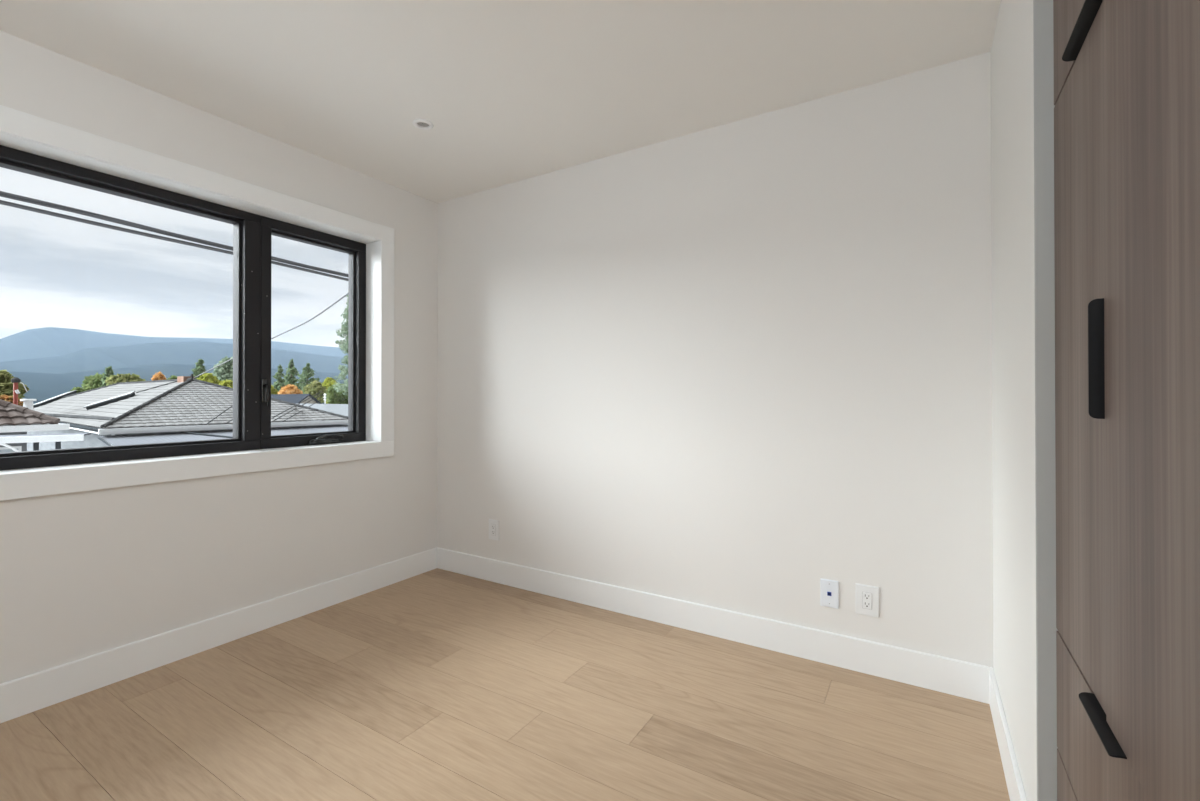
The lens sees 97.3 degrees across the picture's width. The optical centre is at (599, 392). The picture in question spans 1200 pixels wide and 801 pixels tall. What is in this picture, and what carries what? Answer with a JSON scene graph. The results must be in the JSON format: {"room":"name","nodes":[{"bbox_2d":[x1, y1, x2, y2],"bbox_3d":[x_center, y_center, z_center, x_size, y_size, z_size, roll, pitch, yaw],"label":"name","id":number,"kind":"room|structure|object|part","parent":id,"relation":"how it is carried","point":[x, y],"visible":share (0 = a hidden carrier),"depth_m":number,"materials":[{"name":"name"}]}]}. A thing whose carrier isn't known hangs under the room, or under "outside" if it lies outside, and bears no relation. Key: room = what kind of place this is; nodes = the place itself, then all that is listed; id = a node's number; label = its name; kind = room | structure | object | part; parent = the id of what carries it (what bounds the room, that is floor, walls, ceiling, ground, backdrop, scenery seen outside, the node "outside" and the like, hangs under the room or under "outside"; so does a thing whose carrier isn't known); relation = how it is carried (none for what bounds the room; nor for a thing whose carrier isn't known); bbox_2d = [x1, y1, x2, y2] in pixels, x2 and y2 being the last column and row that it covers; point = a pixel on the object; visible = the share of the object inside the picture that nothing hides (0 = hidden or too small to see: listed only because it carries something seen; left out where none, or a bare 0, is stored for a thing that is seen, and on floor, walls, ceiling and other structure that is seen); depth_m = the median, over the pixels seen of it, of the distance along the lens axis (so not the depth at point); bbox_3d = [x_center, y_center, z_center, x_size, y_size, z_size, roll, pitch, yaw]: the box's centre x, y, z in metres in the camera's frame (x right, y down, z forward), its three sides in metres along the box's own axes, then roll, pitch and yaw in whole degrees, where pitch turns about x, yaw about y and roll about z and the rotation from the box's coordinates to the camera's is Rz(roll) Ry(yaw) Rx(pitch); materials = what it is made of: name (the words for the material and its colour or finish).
{"room":"empty bedroom","nodes":[
{"label":"empty bedroom","id":0,"kind":"room"},
{"bbox_2d":[0,31,437,683],"bbox_3d":[-2.044,-0.058,2.221,0.250,2.440,3.650,0,0,31],"label":"wall","id":1,"kind":"structure","parent":0,"point":[83,574],"depth_m":2.41,"materials":[{"name":"white paint"}]},
{"bbox_2d":[0,105,393,500],"bbox_3d":[-1.944,-0.313,2.360,0.258,1.390,2.206,0,0,31],"label":"window","id":2,"kind":"structure","parent":1,"relation":"in","point":[30,144],"depth_m":2.65,"materials":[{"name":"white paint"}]},
{"bbox_3d":[-2.160,-0.313,2.143,0.105,1.204,1.414,0,0,31],"label":"fixed frame","id":3,"kind":"part","parent":2,"relation":"part of","materials":[{"name":"black metal"}]},
{"bbox_3d":[-1.722,-0.002,2.722,0.036,0.138,0.027,0,0,31],"label":"lock lever","id":4,"kind":"part","parent":2,"relation":"part of","materials":[{"name":"black metal"}]},
{"bbox_3d":[-1.629,-0.309,3.001,0.096,1.204,0.600,0,0,31],"label":"sash","id":5,"kind":"part","parent":2,"relation":"part of","materials":[{"name":"black metal"}]},
{"bbox_3d":[-1.542,0.259,2.996,0.025,0.051,0.189,0,0,31],"label":"crank handle","id":6,"kind":"part","parent":2,"relation":"part of","materials":[{"name":"black"}]},
{"bbox_2d":[0,547,437,722],"bbox_3d":[-1.958,1.094,2.104,0.013,0.135,3.350,0,0,31],"label":"baseboard","id":7,"kind":"structure","parent":1,"relation":"attached to","point":[33,692],"depth_m":2.32,"materials":[{"name":"white paint"}]},
{"bbox_2d":[0,0,1000,202],"bbox_3d":[-0.424,-1.384,1.236,4.090,0.200,3.690,0,0,31],"label":"ceiling","id":8,"kind":"structure","parent":0,"point":[511,91],"depth_m":2.04,"materials":[{"name":"white paint"}]},
{"bbox_2d":[412,119,433,129],"bbox_3d":[-0.840,-1.272,2.507,0.095,0.009,0.095,0,0,31],"label":"recessed light","id":9,"kind":"object","parent":8,"relation":"in","point":[424,124],"visible":1,"depth_m":2.50,"materials":[{"name":"white"}]},
{"bbox_2d":[0,568,1009,800],"bbox_3d":[-0.423,1.256,1.222,4.050,0.200,3.650,0,0,31],"label":"floor","id":10,"kind":"structure","parent":0,"point":[437,684],"depth_m":1.86,"materials":[{"name":"brown wood"}]},
{"bbox_2d":[1053,0,1199,800],"bbox_3d":[1.099,-0.066,0.691,0.686,2.438,0.803,0,0,31],"label":"wardrobe","id":11,"kind":"object","parent":10,"relation":"on","point":[1127,72],"visible":1,"depth_m":0.77,"materials":[{"name":"brown wood"}]},
{"bbox_3d":[0.833,0.933,0.849,0.019,0.260,0.800,0,0,31],"label":"drawer","id":12,"kind":"part","parent":11,"relation":"part of","materials":[{"name":"brown wood"}]},
{"bbox_3d":[0.832,-0.968,0.859,0.019,0.626,0.800,0,0,31],"label":"door","id":13,"kind":"part","parent":11,"relation":"part of","materials":[{"name":"brown wood"}]},
{"bbox_3d":[0.938,-0.058,1.026,0.019,1.180,0.397,0,0,31],"label":"door","id":14,"kind":"part","parent":11,"relation":"part of","materials":[{"name":"brown wood"}]},
{"bbox_3d":[0.817,-0.655,0.869,0.024,0.008,0.397,0,0,31],"label":"handle","id":15,"kind":"part","parent":11,"relation":"part of","materials":[{"name":"black metal"}]},
{"bbox_3d":[0.818,-0.056,0.867,0.025,0.197,0.005,0,0,45],"label":"handle","id":16,"kind":"part","parent":11,"relation":"part of","materials":[{"name":"black metal"}]},
{"bbox_3d":[0.833,0.667,0.850,0.019,0.261,0.800,0,0,31],"label":"drawer","id":17,"kind":"part","parent":11,"relation":"part of","materials":[{"name":"brown wood"}]},
{"bbox_3d":[0.815,0.537,0.858,0.024,0.008,0.196,0,0,31],"label":"handle","id":18,"kind":"part","parent":11,"relation":"part of","materials":[{"name":"black metal"}]},
{"bbox_3d":[0.725,-0.060,0.685,0.019,1.190,0.400,0,0,31],"label":"door","id":19,"kind":"part","parent":11,"relation":"part of","materials":[{"name":"brown wood"}]},
{"bbox_2d":[437,51,992,667],"bbox_3d":[0.583,-0.057,2.635,3.800,2.440,0.200,0,0,31],"label":"wall","id":20,"kind":"structure","parent":0,"point":[740,366],"depth_m":2.44,"materials":[{"name":"white paint"}]},
{"bbox_2d":[489,519,498,540],"bbox_3d":[-0.658,0.848,3.268,0.084,0.124,0.009,0,0,31],"label":"wall outlet","id":21,"kind":"object","parent":20,"relation":"attached to","point":[493,524],"visible":1,"depth_m":3.26,"materials":[{"name":"white plastic"}]},
{"bbox_2d":[491,524,494,535],"bbox_3d":[-0.659,0.848,3.265,0.034,0.067,0.003,0,0,31],"label":"receptacle","id":22,"kind":"object","parent":21,"relation":"attached to","point":[492,525],"depth_m":3.27,"materials":[{"name":"grey plastic"}]},
{"bbox_2d":[437,548,988,703],"bbox_3d":[0.186,1.096,2.748,2.971,0.135,0.013,0,0,31],"label":"baseboard","id":23,"kind":"structure","parent":20,"relation":"attached to","point":[964,679],"depth_m":2.43,"materials":[{"name":"white paint"}]},
{"bbox_2d":[820,578,838,608],"bbox_3d":[0.983,0.861,2.264,0.072,0.116,0.009,0,0,31],"label":"data jack plate","id":24,"kind":"object","parent":20,"relation":"attached to","point":[829,589],"visible":1,"depth_m":2.26,"materials":[{"name":"white plastic"}]},
{"bbox_2d":[855,583,878,617],"bbox_3d":[1.106,0.861,2.188,0.087,0.124,0.009,0,0,31],"label":"wall outlet","id":25,"kind":"object","parent":20,"relation":"attached to","point":[867,597],"visible":1,"depth_m":2.19,"materials":[{"name":"white plastic"}]},
{"bbox_2d":[863,592,871,609],"bbox_3d":[1.105,0.861,2.185,0.034,0.067,0.003,0,0,31],"label":"receptacle","id":26,"kind":"object","parent":25,"relation":"attached to","point":[867,596],"depth_m":2.18,"materials":[{"name":"white plastic"}]},
{"bbox_2d":[991,0,1057,800],"bbox_3d":[1.535,-0.064,1.415,0.703,2.440,0.887,0,0,31],"label":"wall","id":27,"kind":"structure","parent":0,"point":[1022,50],"depth_m":1.34,"materials":[{"name":"white paint"}]},
{"bbox_2d":[989,667,1026,800],"bbox_3d":[1.230,1.090,1.596,0.013,0.135,0.887,0,0,31],"label":"baseboard","id":28,"kind":"structure","parent":27,"relation":"attached to","point":[1015,787],"depth_m":1.60,"materials":[{"name":"white paint"}]},
{"label":"outside","id":29,"kind":"structure","parent":0,"visible":0},
{"bbox_3d":[-56.692,5.163,66.867,159.000,0.500,230.000,0,0,31],"label":"ground","id":30,"kind":"structure","parent":29,"visible":0},
{"bbox_2d":[0,395,22,405],"bbox_3d":[-24.484,2.348,21.799,1.178,4.661,1.092,0,0,-18],"label":"bush","id":31,"kind":"object","parent":30,"relation":"on","point":[2,397],"visible":0.24,"depth_m":21.71,"materials":[{"name":"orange plant"}]},
{"bbox_2d":[0,370,28,398],"bbox_3d":[-28.028,1.786,24.689,1.745,5.819,1.741,0,0,-6],"label":"leafy tree","id":32,"kind":"object","parent":30,"relation":"on","point":[6,386],"visible":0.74,"depth_m":24.58,"materials":[{"name":"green plant"}]},
{"bbox_2d":[0,399,69,452],"bbox_3d":[-21.339,1.697,13.541,6.607,5.863,9.337,0,0,27],"label":"house","id":33,"kind":"structure","parent":30,"relation":"on","point":[15,419],"depth_m":15.63,"materials":[{"name":"brown tile"}]},
{"bbox_3d":[-17.329,2.261,15.479,0.020,1.210,0.390,0,0,27],"label":"pane","id":34,"kind":"part","parent":33,"relation":"part of","materials":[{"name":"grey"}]},
{"bbox_2d":[11,377,26,404],"bbox_3d":[-19.410,0.219,17.659,0.224,1.453,0.380,0,0,31],"label":"chimney","id":35,"kind":"object","parent":33,"relation":"on","point":[15,380],"visible":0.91,"depth_m":17.55,"materials":[{"name":"red paint"}]},
{"bbox_2d":[20,399,36,409],"bbox_3d":[-19.154,0.556,17.699,0.378,0.686,0.378,0,0,31],"label":"roof vent","id":36,"kind":"object","parent":33,"relation":"on","point":[28,403],"visible":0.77,"depth_m":17.62,"materials":[{"name":"white metal"}]},
{"bbox_2d":[0,433,90,450],"bbox_3d":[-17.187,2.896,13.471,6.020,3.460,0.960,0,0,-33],"label":"carport","id":37,"kind":"object","parent":30,"relation":"on","point":[28,438],"visible":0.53,"depth_m":14.42,"materials":[{"name":"grey"}]},
{"bbox_3d":[-15.417,2.925,14.438,0.100,3.410,0.090,0,0,31],"label":"post","id":38,"kind":"part","parent":37,"relation":"part of","materials":[{"name":"grey"}]},
{"bbox_3d":[-15.059,2.926,14.676,0.100,3.410,0.090,0,0,31],"label":"post","id":39,"kind":"part","parent":37,"relation":"part of","materials":[{"name":"grey"}]},
{"bbox_2d":[70,386,84,392],"bbox_3d":[-45.429,2.109,46.035,1.532,5.401,1.444,0,0,31],"label":"bush","id":40,"kind":"object","parent":30,"relation":"on","point":[77,388],"visible":0.27,"depth_m":45.87,"materials":[{"name":"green plant"}]},
{"bbox_2d":[81,372,103,390],"bbox_3d":[-51.621,1.348,54.992,3.684,7.025,3.507,0,0,31],"label":"broadleaf tree","id":41,"kind":"object","parent":30,"relation":"on","point":[91,382],"visible":0.27,"depth_m":53.92,"materials":[{"name":"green plant"}]},
{"bbox_2d":[101,366,113,386],"bbox_3d":[-46.474,1.142,50.034,1.454,7.374,1.539,0,0,31],"label":"conifer","id":42,"kind":"object","parent":30,"relation":"on","point":[108,371],"visible":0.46,"depth_m":49.86,"materials":[{"name":"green plant"}]},
{"bbox_2d":[105,373,144,385],"bbox_3d":[-42.236,1.511,47.476,2.930,6.611,2.997,0,0,7],"label":"broadleaf tree","id":43,"kind":"object","parent":30,"relation":"on","point":[121,377],"visible":0.4,"depth_m":46.61,"materials":[{"name":"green plant"}]},
{"bbox_2d":[151,372,166,379],"bbox_3d":[-45.144,1.313,54.132,1.547,7.072,1.633,0,0,-37],"label":"maple tree","id":44,"kind":"object","parent":30,"relation":"on","point":[159,376],"visible":0.33,"depth_m":53.92,"materials":[{"name":"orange plant"}]},
{"bbox_2d":[27,374,347,450],"bbox_3d":[-26.050,1.909,30.621,28.111,5.616,9.062,0,0,37],"label":"house","id":45,"kind":"structure","parent":30,"relation":"on","point":[183,403],"depth_m":23.87,"materials":[{"name":"grey concrete"}]},
{"bbox_3d":[-36.295,0.358,35.095,0.700,1.121,3.329,0,0,-15],"label":"skylight lid","id":46,"kind":"part","parent":45,"relation":"part of","materials":[{"name":"white metal"}]},
{"bbox_3d":[-23.627,0.318,25.483,1.815,0.831,0.716,0,0,-23],"label":"skylight lid","id":47,"kind":"part","parent":45,"relation":"part of","materials":[{"name":"white metal"}]},
{"bbox_2d":[193,293,347,378],"bbox_3d":[-12.955,-1.909,20.680,18.491,2.387,0.927,0,0,40],"label":"cable","id":48,"kind":"object","parent":45,"relation":"on","point":[347,293],"visible":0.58,"depth_m":19.43,"materials":[{"name":"grey plastic"}]},
{"bbox_2d":[273,391,321,417],"bbox_3d":[-18.294,0.498,33.261,0.558,1.322,22.165,0,0,-23],"label":"wire","id":49,"kind":"object","parent":45,"relation":"attached to","point":[321,391],"visible":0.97,"depth_m":25.00,"materials":[{"name":"grey rubber"}]},
{"bbox_2d":[273,394,322,420],"bbox_3d":[-18.129,0.665,33.064,0.562,1.250,22.753,0,0,-23],"label":"wire","id":50,"kind":"object","parent":45,"relation":"attached to","point":[322,394],"visible":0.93,"depth_m":24.15,"materials":[{"name":"black rubber"}]},
{"bbox_2d":[191,359,205,378],"bbox_3d":[-40.797,0.657,53.731,2.143,8.379,2.458,0,0,-29],"label":"conifer","id":51,"kind":"object","parent":30,"relation":"on","point":[199,369],"visible":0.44,"depth_m":53.51,"materials":[{"name":"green plant"}]},
{"bbox_2d":[197,373,220,383],"bbox_3d":[-37.154,1.462,49.981,2.524,6.730,2.565,0,0,-9],"label":"leafy tree","id":52,"kind":"object","parent":30,"relation":"on","point":[208,377],"visible":0.27,"depth_m":49.64,"materials":[{"name":"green plant"}]},
{"bbox_2d":[212,355,232,380],"bbox_3d":[-43.029,0.278,61.387,3.855,9.220,3.724,0,0,31],"label":"leafy tree","id":53,"kind":"object","parent":30,"relation":"on","point":[224,371],"visible":0.48,"depth_m":60.31,"materials":[{"name":"green plant"}]},
{"bbox_2d":[98,425,347,445],"bbox_3d":[-13.219,3.086,21.796,3.964,3.160,10.402,0,0,37],"label":"patio cover","id":54,"kind":"object","parent":30,"relation":"on","point":[131,439],"visible":0.31,"depth_m":20.23,"materials":[{"name":"grey"}]},
{"bbox_3d":[-14.903,1.670,20.492,2.849,0.340,0.070,0,0,3],"label":"rail","id":55,"kind":"part","parent":54,"relation":"part of","materials":[{"name":"grey metal"}]},
{"bbox_2d":[218,379,232,387],"bbox_3d":[-32.415,1.798,46.204,2.322,6.016,2.569,0,0,31],"label":"leafy tree","id":56,"kind":"object","parent":30,"relation":"on","point":[228,383],"visible":0.12,"depth_m":45.80,"materials":[{"name":"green plant"}]},
{"bbox_2d":[271,385,277,393],"bbox_3d":[-38.946,1.967,62.416,1.990,5.847,2.046,0,0,31],"label":"leafy tree","id":57,"kind":"object","parent":30,"relation":"on","point":[273,391],"visible":0.2,"depth_m":62.21,"materials":[{"name":"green plant"}]},
{"bbox_2d":[272,365,285,391],"bbox_3d":[-41.235,0.627,67.847,2.754,8.587,2.621,0,0,31],"label":"conifer","id":58,"kind":"object","parent":30,"relation":"on","point":[279,383],"visible":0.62,"depth_m":67.83,"materials":[{"name":"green plant"}]},
{"bbox_2d":[277,384,302,393],"bbox_3d":[-36.022,1.928,61.424,2.739,5.914,2.614,0,0,31],"label":"maple tree","id":59,"kind":"object","parent":30,"relation":"on","point":[288,389],"visible":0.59,"depth_m":60.88,"materials":[{"name":"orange plant"}]},
{"bbox_2d":[282,359,302,389],"bbox_3d":[-42.829,0.094,73.415,3.072,9.717,3.632,0,0,-20],"label":"conifer","id":60,"kind":"object","parent":30,"relation":"on","point":[290,373],"visible":0.53,"depth_m":73.11,"materials":[{"name":"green plant"}]},
{"bbox_2d":[271,394,321,403],"bbox_3d":[-31.832,2.492,53.190,3.524,4.773,13.200,0,0,-13],"label":"house","id":61,"kind":"structure","parent":30,"relation":"on","point":[293,398],"depth_m":54.30,"materials":[{"name":"grey stone"}]},
{"bbox_2d":[297,363,319,393],"bbox_3d":[-46.408,0.128,83.077,5.264,9.760,4.851,0,0,31],"label":"conifer","id":62,"kind":"object","parent":30,"relation":"on","point":[309,372],"visible":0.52,"depth_m":82.98,"materials":[{"name":"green plant"}]},
{"bbox_2d":[303,380,326,402],"bbox_3d":[-36.580,1.638,68.109,3.203,6.566,3.135,0,0,31],"label":"leafy tree","id":63,"kind":"object","parent":30,"relation":"on","point":[315,387],"visible":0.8,"depth_m":67.42,"materials":[{"name":"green plant"}]},
{"bbox_2d":[296,403,347,424],"bbox_3d":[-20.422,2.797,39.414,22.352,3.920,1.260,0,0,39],"label":"house","id":64,"kind":"structure","parent":30,"relation":"on","point":[342,409],"depth_m":38.63,"materials":[{"name":"grey"}]},
{"bbox_2d":[322,377,336,403],"bbox_3d":[-37.699,1.359,73.770,3.384,7.185,3.324,0,0,31],"label":"leafy tree","id":65,"kind":"object","parent":30,"relation":"on","point":[327,382],"visible":0.3,"depth_m":73.22,"materials":[{"name":"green plant"}]},
{"bbox_2d":[326,383,347,403],"bbox_3d":[-29.627,1.892,60.507,3.714,5.980,3.778,0,0,31],"label":"broadleaf tree","id":66,"kind":"object","parent":30,"relation":"on","point":[333,397],"visible":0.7,"depth_m":59.16,"materials":[{"name":"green plant"}]},
{"bbox_2d":[333,295,347,394],"bbox_3d":[-21.673,-1.979,46.330,3.290,13.564,3.543,0,0,-41],"label":"poplar tree","id":67,"kind":"object","parent":30,"relation":"on","point":[344,327],"visible":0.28,"depth_m":45.92,"materials":[{"name":"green plant"}]},
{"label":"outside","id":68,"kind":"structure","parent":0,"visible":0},
{"bbox_2d":[0,327,347,361],"bbox_3d":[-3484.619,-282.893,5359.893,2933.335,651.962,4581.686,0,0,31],"label":"mountain","id":69,"kind":"structure","parent":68,"point":[48,341],"depth_m":4490.09},
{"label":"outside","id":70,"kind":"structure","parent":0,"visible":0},
{"bbox_2d":[0,341,347,373],"bbox_3d":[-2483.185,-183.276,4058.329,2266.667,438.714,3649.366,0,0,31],"label":"mountain","id":71,"kind":"structure","parent":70,"point":[147,354],"depth_m":3591.19},
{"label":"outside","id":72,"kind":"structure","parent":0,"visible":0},
{"bbox_2d":[7,364,347,400],"bbox_3d":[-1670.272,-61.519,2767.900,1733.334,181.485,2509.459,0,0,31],"label":"mountain","id":73,"kind":"structure","parent":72,"point":[42,386],"depth_m":2296.67},
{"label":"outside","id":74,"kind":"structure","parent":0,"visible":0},
{"bbox_2d":[0,191,347,276],"bbox_3d":[-5.468,-2.147,7.893,0.066,0.212,5.929,0,0,31],"label":"power cable","id":75,"kind":"object","parent":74,"point":[2,194],"visible":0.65,"depth_m":6.91,"materials":[{"name":"grey plastic"}]},
{"bbox_3d":[-22.692,0.687,43.593,0.280,1.234,0.280,0,0,31],"label":"mast","id":76,"kind":"object","parent":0,"visible":0},
{"bbox_2d":[283,398,323,421],"bbox_3d":[-17.947,0.846,33.121,0.505,0.952,22.894,0,0,-24],"label":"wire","id":77,"kind":"object","parent":76,"relation":"attached to","point":[323,398],"visible":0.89,"depth_m":23.93,"materials":[{"name":"black rubber"}]},
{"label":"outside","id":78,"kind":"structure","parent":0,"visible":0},
{"bbox_2d":[0,443,19,451],"bbox_3d":[-13.834,1.367,12.403,0.060,0.460,0.540,0,0,31],"label":"handrail","id":79,"kind":"object","parent":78,"point":[3,444],"visible":0.56,"depth_m":12.38,"materials":[{"name":"white metal"}]},
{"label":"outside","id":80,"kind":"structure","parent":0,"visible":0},
{"bbox_2d":[0,200,347,280],"bbox_3d":[-5.468,-2.063,7.892,0.050,0.180,5.929,0,0,31],"label":"power cable","id":81,"kind":"object","parent":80,"point":[2,202],"visible":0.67,"depth_m":6.92,"materials":[{"name":"grey plastic"}]},
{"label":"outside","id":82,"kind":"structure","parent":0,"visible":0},
{"bbox_2d":[205,405,232,424],"bbox_3d":[-15.929,0.880,22.235,0.040,0.786,3.259,0,0,-18],"label":"wire","id":83,"kind":"object","parent":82,"point":[232,405],"visible":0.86,"depth_m":21.83,"materials":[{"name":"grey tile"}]}
]}

